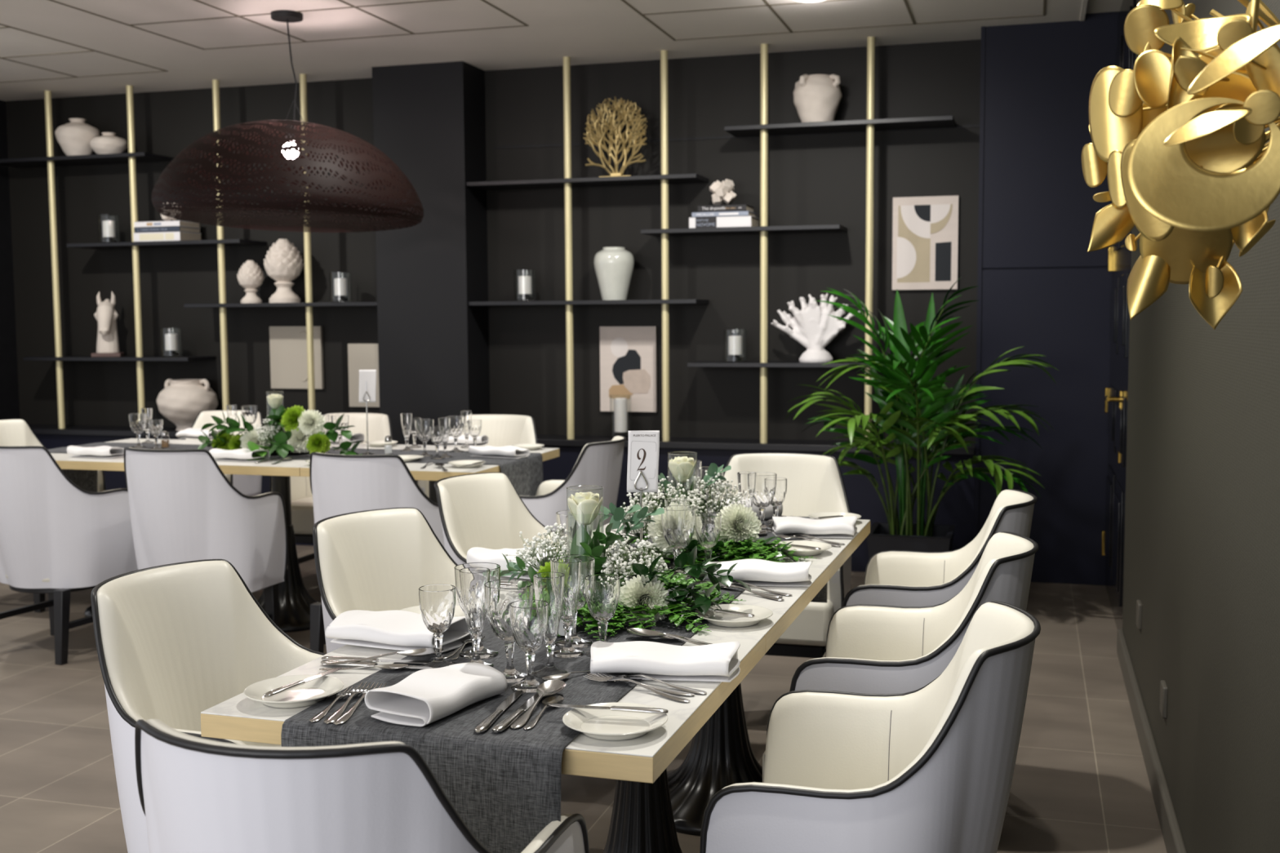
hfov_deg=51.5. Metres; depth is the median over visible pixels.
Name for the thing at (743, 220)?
book
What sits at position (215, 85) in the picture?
brass pole
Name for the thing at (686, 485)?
wine glass
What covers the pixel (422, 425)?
bowl
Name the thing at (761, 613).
plate
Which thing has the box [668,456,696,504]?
rose
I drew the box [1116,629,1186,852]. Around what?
baseboard
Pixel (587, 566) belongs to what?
bowl
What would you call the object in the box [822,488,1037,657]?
dining chair
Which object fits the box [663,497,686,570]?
champagne flute
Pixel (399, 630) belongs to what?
napkin
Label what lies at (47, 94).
brass pole
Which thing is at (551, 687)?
spoon
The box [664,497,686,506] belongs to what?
bowl
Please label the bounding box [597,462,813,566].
flower arrangement
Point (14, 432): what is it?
dining chair
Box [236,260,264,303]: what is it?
finial
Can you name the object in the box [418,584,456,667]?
wine glass
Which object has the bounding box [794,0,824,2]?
recessed light
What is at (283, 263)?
finial
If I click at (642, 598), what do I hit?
flower arrangement
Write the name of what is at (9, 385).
wall
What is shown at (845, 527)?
napkin
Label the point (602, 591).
bowl
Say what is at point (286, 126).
socket
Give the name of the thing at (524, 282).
pillar candle
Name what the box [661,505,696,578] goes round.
water goblet
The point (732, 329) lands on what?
glass
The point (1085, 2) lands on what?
trim
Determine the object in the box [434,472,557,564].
dining chair
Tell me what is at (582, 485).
vase
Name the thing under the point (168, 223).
book
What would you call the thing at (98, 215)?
glass
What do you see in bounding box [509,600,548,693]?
wine glass
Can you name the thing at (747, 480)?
champagne flute
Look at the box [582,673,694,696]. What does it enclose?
fork
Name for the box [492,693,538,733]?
knife
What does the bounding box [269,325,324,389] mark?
relief panel
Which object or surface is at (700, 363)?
wall shelf
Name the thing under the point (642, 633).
spoon
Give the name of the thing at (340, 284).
pillar candle
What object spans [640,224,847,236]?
wall shelf
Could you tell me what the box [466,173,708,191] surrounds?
wall shelf
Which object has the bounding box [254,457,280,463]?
knife
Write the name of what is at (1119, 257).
door
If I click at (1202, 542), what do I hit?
wall
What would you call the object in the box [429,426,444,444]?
bowl
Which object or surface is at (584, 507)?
rose
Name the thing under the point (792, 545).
knife
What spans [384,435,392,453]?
shaker
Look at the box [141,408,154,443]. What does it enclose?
champagne flute
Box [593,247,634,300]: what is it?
jar
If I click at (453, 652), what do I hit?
fork
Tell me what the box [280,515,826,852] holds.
table runner
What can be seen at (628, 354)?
print
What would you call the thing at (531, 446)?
plate
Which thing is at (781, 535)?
fork
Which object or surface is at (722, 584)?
fork
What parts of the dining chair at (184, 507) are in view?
leg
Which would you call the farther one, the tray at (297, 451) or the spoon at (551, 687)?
the tray at (297, 451)
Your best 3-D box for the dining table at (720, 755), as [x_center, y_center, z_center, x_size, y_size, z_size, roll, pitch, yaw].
[0.220,0.665,3.618,0.710,0.750,0.716,1,5,17]
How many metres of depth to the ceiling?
6.56 m
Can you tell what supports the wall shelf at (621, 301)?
attached to the wall at (813, 180)
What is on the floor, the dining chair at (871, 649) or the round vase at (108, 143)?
the dining chair at (871, 649)
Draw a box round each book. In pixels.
[133,220,200,228]
[133,226,200,233]
[133,231,201,241]
[688,215,759,228]
[692,210,755,217]
[697,204,753,212]
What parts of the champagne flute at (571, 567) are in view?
stem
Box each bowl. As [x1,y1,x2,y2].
[128,413,146,434]
[141,408,152,431]
[148,419,163,436]
[226,404,237,420]
[321,414,328,434]
[330,414,348,435]
[400,413,412,439]
[410,417,421,434]
[414,418,433,441]
[418,584,455,634]
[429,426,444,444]
[438,417,450,444]
[446,415,464,437]
[453,562,500,618]
[458,567,489,637]
[460,410,471,435]
[467,419,481,437]
[484,578,533,641]
[509,600,548,653]
[533,572,564,644]
[550,554,595,610]
[552,557,582,625]
[584,573,620,622]
[661,505,696,549]
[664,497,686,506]
[694,512,721,548]
[752,472,776,508]
[770,477,786,506]
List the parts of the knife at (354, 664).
handle, blade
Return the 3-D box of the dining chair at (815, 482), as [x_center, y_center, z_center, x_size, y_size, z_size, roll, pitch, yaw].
[0.442,0.542,4.425,0.532,0.859,0.541,1,5,16]
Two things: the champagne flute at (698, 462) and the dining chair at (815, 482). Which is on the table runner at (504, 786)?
the champagne flute at (698, 462)
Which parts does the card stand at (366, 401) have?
rod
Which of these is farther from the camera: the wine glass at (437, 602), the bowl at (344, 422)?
the bowl at (344, 422)
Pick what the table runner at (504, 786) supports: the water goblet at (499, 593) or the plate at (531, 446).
the water goblet at (499, 593)
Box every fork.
[309,686,359,722]
[324,681,373,723]
[333,682,386,724]
[420,462,433,468]
[442,635,484,658]
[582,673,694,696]
[595,672,689,702]
[608,672,706,694]
[704,581,782,597]
[718,581,792,595]
[719,582,784,600]
[764,515,782,524]
[777,533,840,546]
[783,533,844,545]
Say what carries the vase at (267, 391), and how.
in the flower arrangement at (304, 434)
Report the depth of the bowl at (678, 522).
2.96 m
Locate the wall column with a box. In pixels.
[371,61,489,445]
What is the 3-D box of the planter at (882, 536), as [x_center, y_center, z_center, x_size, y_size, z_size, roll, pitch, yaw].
[1.261,0.651,6.169,0.380,0.345,0.380,1,5,16]
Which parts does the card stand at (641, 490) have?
rod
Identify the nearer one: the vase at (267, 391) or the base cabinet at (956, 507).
the vase at (267, 391)
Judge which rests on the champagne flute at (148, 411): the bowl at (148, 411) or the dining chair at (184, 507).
the bowl at (148, 411)
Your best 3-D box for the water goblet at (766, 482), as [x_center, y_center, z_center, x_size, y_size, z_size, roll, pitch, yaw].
[0.333,0.206,3.618,0.079,0.155,0.079,-4,6,-35]
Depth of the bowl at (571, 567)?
2.28 m
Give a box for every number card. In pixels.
[359,369,376,402]
[626,430,659,492]
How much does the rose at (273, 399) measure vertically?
0.240 m
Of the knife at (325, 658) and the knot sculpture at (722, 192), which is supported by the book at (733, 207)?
the knot sculpture at (722, 192)
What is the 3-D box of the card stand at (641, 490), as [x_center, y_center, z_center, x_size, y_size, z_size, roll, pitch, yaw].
[0.003,0.219,2.947,0.060,0.244,0.060,0,5,4]
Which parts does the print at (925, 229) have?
black panel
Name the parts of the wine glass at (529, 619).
stem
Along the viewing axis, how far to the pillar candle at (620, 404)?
7.30 m
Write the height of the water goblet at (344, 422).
0.155 m
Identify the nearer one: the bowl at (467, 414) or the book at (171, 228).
the bowl at (467, 414)
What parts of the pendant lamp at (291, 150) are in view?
lamp shade, lamp shade, bulb, cord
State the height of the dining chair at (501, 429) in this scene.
0.859 m
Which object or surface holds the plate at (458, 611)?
on the tabletop at (644, 758)
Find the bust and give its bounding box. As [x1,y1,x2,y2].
[91,291,124,357]
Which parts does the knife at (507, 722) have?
handle, blade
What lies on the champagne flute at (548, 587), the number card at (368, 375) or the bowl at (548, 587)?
the bowl at (548, 587)
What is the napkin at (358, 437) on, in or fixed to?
on the dining table at (295, 601)
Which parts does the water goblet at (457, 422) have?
stem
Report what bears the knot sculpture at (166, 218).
on the book at (168, 223)
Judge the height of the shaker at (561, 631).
0.079 m
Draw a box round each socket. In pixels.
[285,124,294,141]
[1136,600,1142,630]
[1159,680,1167,719]
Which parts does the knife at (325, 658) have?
handle, blade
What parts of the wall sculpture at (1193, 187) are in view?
petal rod, petal rod, petal rod, petal rod, petal rod, petal rod, petal rod, petal rod, petal rod, petal rod, petal rod, petal rod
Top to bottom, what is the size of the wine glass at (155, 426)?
0.135 m
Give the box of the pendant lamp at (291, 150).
[151,9,423,232]
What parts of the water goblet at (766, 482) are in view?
stem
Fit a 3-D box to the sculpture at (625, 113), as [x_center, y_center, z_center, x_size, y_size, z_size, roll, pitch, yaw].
[-0.134,-1.568,7.215,0.363,0.438,0.070,1,5,16]
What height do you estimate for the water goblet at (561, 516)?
0.155 m
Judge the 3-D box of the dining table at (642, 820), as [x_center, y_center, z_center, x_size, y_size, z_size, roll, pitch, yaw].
[0.005,0.722,2.937,0.710,0.750,0.716,1,5,17]
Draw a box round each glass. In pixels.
[97,214,119,242]
[148,419,164,449]
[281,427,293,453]
[329,271,351,302]
[408,417,421,448]
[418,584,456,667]
[429,426,444,459]
[467,419,481,450]
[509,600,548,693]
[513,269,536,301]
[584,573,620,657]
[674,473,695,492]
[694,512,721,572]
[723,328,746,362]
[765,477,786,528]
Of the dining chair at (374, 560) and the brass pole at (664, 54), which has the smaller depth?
the dining chair at (374, 560)
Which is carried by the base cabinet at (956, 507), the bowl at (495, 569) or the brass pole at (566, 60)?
the brass pole at (566, 60)
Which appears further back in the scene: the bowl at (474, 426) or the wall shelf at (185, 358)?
the wall shelf at (185, 358)
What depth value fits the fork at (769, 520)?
3.73 m
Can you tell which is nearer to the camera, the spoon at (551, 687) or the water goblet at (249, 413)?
the spoon at (551, 687)
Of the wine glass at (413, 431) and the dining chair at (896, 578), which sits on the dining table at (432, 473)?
the wine glass at (413, 431)
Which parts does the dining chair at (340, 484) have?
leg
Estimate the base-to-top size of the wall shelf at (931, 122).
0.022 m
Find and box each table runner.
[48,442,542,496]
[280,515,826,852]
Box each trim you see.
[0,0,1046,82]
[493,124,979,149]
[973,26,985,538]
[1080,0,1088,21]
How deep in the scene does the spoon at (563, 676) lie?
2.14 m
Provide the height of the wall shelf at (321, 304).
0.022 m
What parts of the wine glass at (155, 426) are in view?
stem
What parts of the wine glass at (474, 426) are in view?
stem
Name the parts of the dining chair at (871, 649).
seat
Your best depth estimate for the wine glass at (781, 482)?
3.65 m
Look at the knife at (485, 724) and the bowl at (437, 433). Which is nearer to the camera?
the knife at (485, 724)
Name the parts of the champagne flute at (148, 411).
stem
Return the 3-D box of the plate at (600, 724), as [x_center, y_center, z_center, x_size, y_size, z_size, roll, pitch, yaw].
[-0.035,0.423,1.887,0.150,0.018,0.150,-2,5,-20]
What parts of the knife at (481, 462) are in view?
handle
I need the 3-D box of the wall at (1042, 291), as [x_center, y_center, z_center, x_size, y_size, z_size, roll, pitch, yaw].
[2.060,-0.615,6.686,0.682,2.773,0.355,1,5,16]
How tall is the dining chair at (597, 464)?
0.859 m
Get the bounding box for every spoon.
[271,457,293,464]
[319,663,408,671]
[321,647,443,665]
[434,463,447,471]
[448,635,471,660]
[510,680,565,728]
[523,695,564,729]
[541,670,590,680]
[626,627,708,645]
[659,633,712,644]
[757,529,773,534]
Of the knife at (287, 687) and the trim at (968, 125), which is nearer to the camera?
the knife at (287, 687)
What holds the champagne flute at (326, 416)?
on the table runner at (525, 473)
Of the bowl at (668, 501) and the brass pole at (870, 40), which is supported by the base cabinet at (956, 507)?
the brass pole at (870, 40)
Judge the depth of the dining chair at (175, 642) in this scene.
2.53 m
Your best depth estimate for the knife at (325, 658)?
2.26 m
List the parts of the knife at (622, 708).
blade, handle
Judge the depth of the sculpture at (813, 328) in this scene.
6.96 m
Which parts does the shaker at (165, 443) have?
lid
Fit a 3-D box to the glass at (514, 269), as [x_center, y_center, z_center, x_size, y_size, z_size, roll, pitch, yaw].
[-0.643,-0.789,7.431,0.124,0.175,0.124,1,5,16]
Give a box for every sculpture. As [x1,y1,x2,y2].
[160,202,182,221]
[582,96,647,177]
[709,178,736,204]
[770,293,860,363]
[1081,0,1279,329]
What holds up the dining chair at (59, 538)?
on the floor
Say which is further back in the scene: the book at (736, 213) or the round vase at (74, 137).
the round vase at (74, 137)
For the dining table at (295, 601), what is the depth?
5.80 m
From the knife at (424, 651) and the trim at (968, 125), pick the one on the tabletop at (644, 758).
the knife at (424, 651)
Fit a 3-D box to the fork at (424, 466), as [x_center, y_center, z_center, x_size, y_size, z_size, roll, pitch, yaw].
[-0.850,0.152,5.280,0.023,0.011,0.186,0,5,2]
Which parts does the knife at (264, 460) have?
handle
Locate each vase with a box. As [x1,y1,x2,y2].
[54,118,100,155]
[89,132,128,154]
[266,391,284,452]
[566,484,604,569]
[667,451,697,481]
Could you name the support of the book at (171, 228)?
on the book at (150, 236)
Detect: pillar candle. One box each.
[102,219,116,241]
[164,333,178,355]
[333,278,348,300]
[517,275,533,299]
[613,397,628,437]
[727,335,742,360]
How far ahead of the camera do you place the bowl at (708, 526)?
2.99 m
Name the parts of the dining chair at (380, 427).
seat, seat frame, rail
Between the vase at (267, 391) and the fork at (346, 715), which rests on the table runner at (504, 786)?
the fork at (346, 715)
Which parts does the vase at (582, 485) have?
glass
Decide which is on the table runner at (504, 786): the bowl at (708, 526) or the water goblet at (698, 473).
the water goblet at (698, 473)
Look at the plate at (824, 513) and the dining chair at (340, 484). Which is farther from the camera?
the dining chair at (340, 484)
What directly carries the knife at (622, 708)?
on the plate at (600, 724)
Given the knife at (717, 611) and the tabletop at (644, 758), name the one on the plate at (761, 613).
the knife at (717, 611)
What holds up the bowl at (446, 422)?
on the champagne flute at (446, 422)
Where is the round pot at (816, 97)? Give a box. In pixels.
[793,74,842,122]
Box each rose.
[266,393,283,446]
[567,492,602,573]
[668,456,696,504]
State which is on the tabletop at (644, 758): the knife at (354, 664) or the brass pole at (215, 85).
the knife at (354, 664)
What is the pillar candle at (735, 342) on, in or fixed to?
in the glass at (732, 329)
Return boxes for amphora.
[156,378,217,431]
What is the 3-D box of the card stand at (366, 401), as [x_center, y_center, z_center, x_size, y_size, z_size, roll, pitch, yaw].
[-1.176,-0.037,5.717,0.060,0.316,0.060,-1,5,-6]
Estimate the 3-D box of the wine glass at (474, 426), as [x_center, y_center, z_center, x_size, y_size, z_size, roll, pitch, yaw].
[-0.729,0.039,5.859,0.062,0.135,0.062,4,6,42]
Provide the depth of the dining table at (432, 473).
5.28 m
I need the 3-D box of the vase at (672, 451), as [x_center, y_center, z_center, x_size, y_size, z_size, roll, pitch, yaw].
[0.109,0.179,3.383,0.076,0.226,0.076,1,5,16]
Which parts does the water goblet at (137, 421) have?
stem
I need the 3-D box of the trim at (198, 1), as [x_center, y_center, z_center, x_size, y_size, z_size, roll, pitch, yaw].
[-1.746,-1.853,5.455,6.562,0.013,3.612,1,5,16]
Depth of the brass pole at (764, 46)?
6.96 m
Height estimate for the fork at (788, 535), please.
0.012 m
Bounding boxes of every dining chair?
[0,418,106,612]
[0,445,137,665]
[90,559,325,852]
[123,447,288,627]
[134,719,589,852]
[183,410,262,496]
[269,412,392,564]
[309,452,444,653]
[312,507,457,653]
[415,413,537,497]
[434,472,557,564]
[519,435,626,532]
[699,600,1040,852]
[704,453,851,658]
[762,531,1038,782]
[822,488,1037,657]
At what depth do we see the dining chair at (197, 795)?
1.51 m
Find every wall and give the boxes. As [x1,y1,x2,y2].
[0,100,19,419]
[5,39,981,441]
[977,11,1119,585]
[1122,0,1279,852]
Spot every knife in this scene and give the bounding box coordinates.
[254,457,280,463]
[263,667,342,697]
[320,660,436,669]
[321,656,431,663]
[458,461,485,467]
[473,690,523,733]
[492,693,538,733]
[548,703,668,714]
[688,605,755,617]
[765,542,821,550]
[808,515,843,519]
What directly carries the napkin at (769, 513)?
on the table runner at (504, 786)
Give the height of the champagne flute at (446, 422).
0.165 m
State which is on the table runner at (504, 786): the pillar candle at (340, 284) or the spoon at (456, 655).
the spoon at (456, 655)
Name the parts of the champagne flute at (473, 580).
stem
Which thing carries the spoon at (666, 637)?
on the tabletop at (644, 758)
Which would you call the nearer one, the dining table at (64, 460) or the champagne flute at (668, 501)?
the champagne flute at (668, 501)
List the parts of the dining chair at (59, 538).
rail, seat, leg, seat frame, leg, rail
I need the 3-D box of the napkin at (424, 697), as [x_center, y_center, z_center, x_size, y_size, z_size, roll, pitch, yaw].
[-0.306,0.396,1.998,0.132,0.048,0.210,2,5,30]
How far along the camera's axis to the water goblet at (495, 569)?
2.29 m
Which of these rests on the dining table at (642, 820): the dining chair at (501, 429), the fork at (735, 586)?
the fork at (735, 586)
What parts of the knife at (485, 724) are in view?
handle, blade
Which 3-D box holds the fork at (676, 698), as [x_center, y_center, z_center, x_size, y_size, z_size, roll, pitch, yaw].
[0.004,0.408,2.084,0.190,0.011,0.024,5,7,42]
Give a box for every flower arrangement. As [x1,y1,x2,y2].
[197,404,362,460]
[500,504,751,639]
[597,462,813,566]
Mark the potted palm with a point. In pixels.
(947, 428)
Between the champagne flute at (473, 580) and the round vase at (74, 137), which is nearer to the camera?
the champagne flute at (473, 580)
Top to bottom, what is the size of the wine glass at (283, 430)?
0.135 m
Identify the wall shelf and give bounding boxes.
[0,151,173,168]
[23,355,216,361]
[66,239,266,248]
[184,302,377,307]
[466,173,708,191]
[468,299,708,306]
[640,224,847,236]
[687,360,870,367]
[724,115,955,137]
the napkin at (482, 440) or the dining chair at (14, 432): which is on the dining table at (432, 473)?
the napkin at (482, 440)
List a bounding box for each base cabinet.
[28,424,313,546]
[536,434,975,572]
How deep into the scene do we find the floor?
4.16 m
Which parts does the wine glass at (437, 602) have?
stem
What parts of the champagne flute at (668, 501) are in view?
stem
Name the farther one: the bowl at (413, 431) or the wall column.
the wall column
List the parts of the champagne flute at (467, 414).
stem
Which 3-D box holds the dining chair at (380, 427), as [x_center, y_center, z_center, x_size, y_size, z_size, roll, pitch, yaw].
[-1.485,0.379,6.565,0.532,0.859,0.541,1,5,16]
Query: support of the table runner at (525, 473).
on the dining table at (295, 601)
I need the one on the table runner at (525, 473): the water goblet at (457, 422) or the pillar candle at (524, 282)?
the water goblet at (457, 422)
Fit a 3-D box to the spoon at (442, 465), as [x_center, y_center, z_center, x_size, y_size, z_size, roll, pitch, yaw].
[-0.770,0.158,5.167,0.038,0.011,0.188,-2,5,-17]
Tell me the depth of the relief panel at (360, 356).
7.92 m
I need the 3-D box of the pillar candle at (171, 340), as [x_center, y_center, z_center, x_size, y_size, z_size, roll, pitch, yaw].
[-2.864,-0.504,8.112,0.084,0.136,0.084,1,5,16]
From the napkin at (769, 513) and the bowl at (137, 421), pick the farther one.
the bowl at (137, 421)
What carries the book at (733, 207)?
on the book at (736, 213)
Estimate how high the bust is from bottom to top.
0.405 m
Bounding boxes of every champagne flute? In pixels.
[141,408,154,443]
[226,404,237,435]
[321,414,330,453]
[400,413,413,451]
[438,417,452,457]
[458,567,493,667]
[460,410,471,448]
[533,572,568,678]
[552,557,584,657]
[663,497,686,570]
[693,459,701,489]
[737,471,755,507]
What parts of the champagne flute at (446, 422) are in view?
stem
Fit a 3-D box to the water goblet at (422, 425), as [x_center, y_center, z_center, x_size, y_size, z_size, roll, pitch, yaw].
[-0.915,0.048,5.640,0.079,0.155,0.079,1,5,12]
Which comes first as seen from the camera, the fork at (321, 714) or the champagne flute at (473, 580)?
the fork at (321, 714)
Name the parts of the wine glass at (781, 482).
stem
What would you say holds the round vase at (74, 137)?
on the wall shelf at (141, 157)
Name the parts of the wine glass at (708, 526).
stem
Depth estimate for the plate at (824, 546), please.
3.31 m
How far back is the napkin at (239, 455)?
5.51 m
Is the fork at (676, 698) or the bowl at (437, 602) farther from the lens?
the bowl at (437, 602)
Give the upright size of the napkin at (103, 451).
0.048 m
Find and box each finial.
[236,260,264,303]
[263,238,304,302]
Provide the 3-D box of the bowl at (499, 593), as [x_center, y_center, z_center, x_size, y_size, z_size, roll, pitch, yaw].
[-0.211,0.300,2.146,0.079,0.093,0.079,-2,5,-21]
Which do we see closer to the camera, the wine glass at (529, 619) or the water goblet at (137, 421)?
the wine glass at (529, 619)
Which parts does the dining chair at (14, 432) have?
leg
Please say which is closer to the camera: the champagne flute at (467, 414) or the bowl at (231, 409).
the champagne flute at (467, 414)
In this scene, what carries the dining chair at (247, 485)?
on the floor
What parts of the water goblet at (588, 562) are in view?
stem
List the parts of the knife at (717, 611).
handle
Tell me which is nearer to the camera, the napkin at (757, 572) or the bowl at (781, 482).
the napkin at (757, 572)
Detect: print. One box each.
[600,326,657,412]
[892,195,959,289]
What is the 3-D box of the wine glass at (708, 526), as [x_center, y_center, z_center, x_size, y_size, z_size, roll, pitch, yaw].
[0.155,0.267,3.016,0.062,0.135,0.062,-2,5,-14]
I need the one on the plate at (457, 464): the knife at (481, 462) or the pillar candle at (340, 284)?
the knife at (481, 462)
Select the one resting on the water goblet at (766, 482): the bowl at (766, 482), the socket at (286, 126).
the bowl at (766, 482)
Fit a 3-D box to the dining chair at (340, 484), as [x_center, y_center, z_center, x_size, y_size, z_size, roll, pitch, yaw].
[-0.955,0.507,4.964,0.532,0.859,0.541,1,5,19]
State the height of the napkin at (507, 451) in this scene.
0.047 m
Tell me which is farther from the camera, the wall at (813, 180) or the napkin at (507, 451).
the wall at (813, 180)
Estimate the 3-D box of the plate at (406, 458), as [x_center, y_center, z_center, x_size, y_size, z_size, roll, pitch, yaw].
[-0.967,0.134,5.469,0.150,0.018,0.150,-3,5,-26]
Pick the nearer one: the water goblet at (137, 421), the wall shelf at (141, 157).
the water goblet at (137, 421)
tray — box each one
[270,448,310,455]
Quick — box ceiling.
[0,0,1122,101]
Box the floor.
[0,545,1167,852]
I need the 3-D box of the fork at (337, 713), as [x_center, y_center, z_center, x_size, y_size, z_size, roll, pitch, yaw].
[-0.441,0.416,2.008,0.024,0.011,0.190,0,5,7]
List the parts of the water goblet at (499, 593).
stem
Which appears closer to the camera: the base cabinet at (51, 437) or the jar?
the jar
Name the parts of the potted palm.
frond stem, frond stem, frond stem, frond stem, frond stem, frond stem, frond stem, frond stem, frond stem, frond stem, frond stem, frond stem, frond stem, frond stem, frond stem, frond stem, frond stem, frond stem, frond stem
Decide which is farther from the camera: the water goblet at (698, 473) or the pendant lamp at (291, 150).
the pendant lamp at (291, 150)
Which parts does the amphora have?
handle, handle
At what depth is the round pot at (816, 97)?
6.80 m
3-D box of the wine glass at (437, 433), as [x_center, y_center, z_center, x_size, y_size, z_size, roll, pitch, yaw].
[-0.845,0.067,5.528,0.062,0.135,0.062,-4,6,-37]
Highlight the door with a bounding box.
[1101,0,1137,629]
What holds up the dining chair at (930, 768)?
on the floor
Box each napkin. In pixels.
[66,445,124,457]
[175,427,222,439]
[208,448,270,462]
[324,609,471,653]
[329,432,364,444]
[364,662,506,726]
[439,435,488,445]
[466,546,567,579]
[468,445,529,458]
[590,640,740,682]
[703,559,811,586]
[711,498,782,519]
[772,515,857,538]
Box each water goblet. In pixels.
[128,413,146,448]
[240,405,257,424]
[330,414,348,450]
[414,418,433,456]
[446,415,464,452]
[453,562,500,659]
[484,578,533,683]
[550,554,595,648]
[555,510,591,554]
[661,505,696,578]
[695,466,723,512]
[752,472,776,532]
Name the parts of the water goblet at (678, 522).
stem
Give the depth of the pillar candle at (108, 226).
8.14 m
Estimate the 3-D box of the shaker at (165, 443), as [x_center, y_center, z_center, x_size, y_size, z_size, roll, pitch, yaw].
[-2.176,0.058,6.081,0.037,0.079,0.037,0,5,-1]
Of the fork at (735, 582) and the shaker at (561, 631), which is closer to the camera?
the shaker at (561, 631)
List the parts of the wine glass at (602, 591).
stem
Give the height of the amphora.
0.314 m
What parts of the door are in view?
handle, handle plate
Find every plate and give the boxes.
[243,675,343,707]
[364,440,397,446]
[399,454,423,462]
[399,604,464,617]
[448,460,485,467]
[511,443,544,449]
[562,702,667,740]
[694,604,773,626]
[773,540,831,555]
[808,511,861,519]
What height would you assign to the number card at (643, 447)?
0.137 m
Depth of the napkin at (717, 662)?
2.15 m
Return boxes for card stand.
[361,381,374,454]
[634,471,648,558]
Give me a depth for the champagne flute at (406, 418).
5.86 m
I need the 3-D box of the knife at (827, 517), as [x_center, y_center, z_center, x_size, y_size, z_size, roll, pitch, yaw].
[0.496,0.256,3.708,0.163,0.007,0.015,-2,5,-21]
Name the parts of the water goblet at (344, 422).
stem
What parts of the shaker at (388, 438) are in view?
lid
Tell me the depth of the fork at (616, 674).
2.11 m
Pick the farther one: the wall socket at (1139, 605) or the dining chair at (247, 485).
the dining chair at (247, 485)
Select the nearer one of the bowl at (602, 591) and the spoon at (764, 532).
the bowl at (602, 591)
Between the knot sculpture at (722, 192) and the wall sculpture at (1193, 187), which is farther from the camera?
the knot sculpture at (722, 192)
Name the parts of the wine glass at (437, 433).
stem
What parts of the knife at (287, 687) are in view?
handle, blade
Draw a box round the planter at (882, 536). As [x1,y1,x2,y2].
[866,522,955,559]
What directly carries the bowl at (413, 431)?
on the wine glass at (413, 431)
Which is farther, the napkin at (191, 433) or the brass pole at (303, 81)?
the brass pole at (303, 81)
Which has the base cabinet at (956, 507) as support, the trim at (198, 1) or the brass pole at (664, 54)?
the brass pole at (664, 54)
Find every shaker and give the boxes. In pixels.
[161,431,168,448]
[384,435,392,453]
[558,619,564,635]
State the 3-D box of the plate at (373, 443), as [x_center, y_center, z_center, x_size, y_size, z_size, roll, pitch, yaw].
[-1.195,0.080,6.135,0.150,0.018,0.150,4,6,42]
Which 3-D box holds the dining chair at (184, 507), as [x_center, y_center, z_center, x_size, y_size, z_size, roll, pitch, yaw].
[-1.728,0.492,5.207,0.532,0.859,0.541,1,5,16]
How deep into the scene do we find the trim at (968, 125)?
7.26 m
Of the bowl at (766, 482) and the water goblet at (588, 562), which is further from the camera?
the bowl at (766, 482)
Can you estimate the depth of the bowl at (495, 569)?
2.28 m
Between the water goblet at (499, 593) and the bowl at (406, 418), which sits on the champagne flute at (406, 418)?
the bowl at (406, 418)
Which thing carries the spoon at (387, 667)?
on the tabletop at (644, 758)
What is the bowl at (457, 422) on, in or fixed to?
on the water goblet at (457, 422)
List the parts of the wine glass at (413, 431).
stem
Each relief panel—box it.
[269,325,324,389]
[347,343,379,407]
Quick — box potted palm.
[784,276,1058,559]
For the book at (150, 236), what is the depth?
7.97 m
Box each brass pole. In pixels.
[44,90,65,428]
[125,84,145,413]
[212,79,229,410]
[299,73,315,411]
[563,56,573,439]
[660,49,669,441]
[760,43,768,443]
[864,36,875,436]
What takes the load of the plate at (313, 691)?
on the tabletop at (644, 758)
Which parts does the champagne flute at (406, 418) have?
stem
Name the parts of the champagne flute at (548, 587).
stem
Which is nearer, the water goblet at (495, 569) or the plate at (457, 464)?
the water goblet at (495, 569)
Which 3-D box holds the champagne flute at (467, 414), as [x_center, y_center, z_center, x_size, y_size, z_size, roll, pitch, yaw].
[-0.785,0.012,6.009,0.058,0.165,0.058,-5,7,-44]
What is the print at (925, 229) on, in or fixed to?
attached to the wall at (813, 180)
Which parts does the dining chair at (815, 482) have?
seat frame, seat, leg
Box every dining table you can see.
[50,438,212,617]
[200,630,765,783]
[213,441,404,632]
[300,444,559,503]
[455,564,829,852]
[591,515,870,835]
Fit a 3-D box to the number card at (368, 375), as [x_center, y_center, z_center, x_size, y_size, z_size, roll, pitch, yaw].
[-1.172,-0.174,5.707,0.076,0.140,0.005,-1,5,-9]
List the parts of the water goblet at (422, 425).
stem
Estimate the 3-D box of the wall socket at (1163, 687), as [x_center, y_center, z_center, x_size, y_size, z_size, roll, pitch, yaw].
[1.409,0.734,3.569,0.014,0.085,0.080,1,5,16]
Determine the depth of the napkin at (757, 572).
2.88 m
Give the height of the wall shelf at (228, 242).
0.022 m
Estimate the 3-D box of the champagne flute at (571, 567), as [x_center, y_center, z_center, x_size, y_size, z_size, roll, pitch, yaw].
[-0.125,0.313,2.297,0.058,0.165,0.058,0,5,3]
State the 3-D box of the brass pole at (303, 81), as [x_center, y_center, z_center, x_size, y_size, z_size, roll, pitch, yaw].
[-1.935,-0.994,7.733,0.039,2.078,0.039,1,5,16]
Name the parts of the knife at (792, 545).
handle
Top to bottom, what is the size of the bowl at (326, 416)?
0.113 m
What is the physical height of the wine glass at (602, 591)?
0.135 m
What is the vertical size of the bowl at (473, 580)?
0.113 m

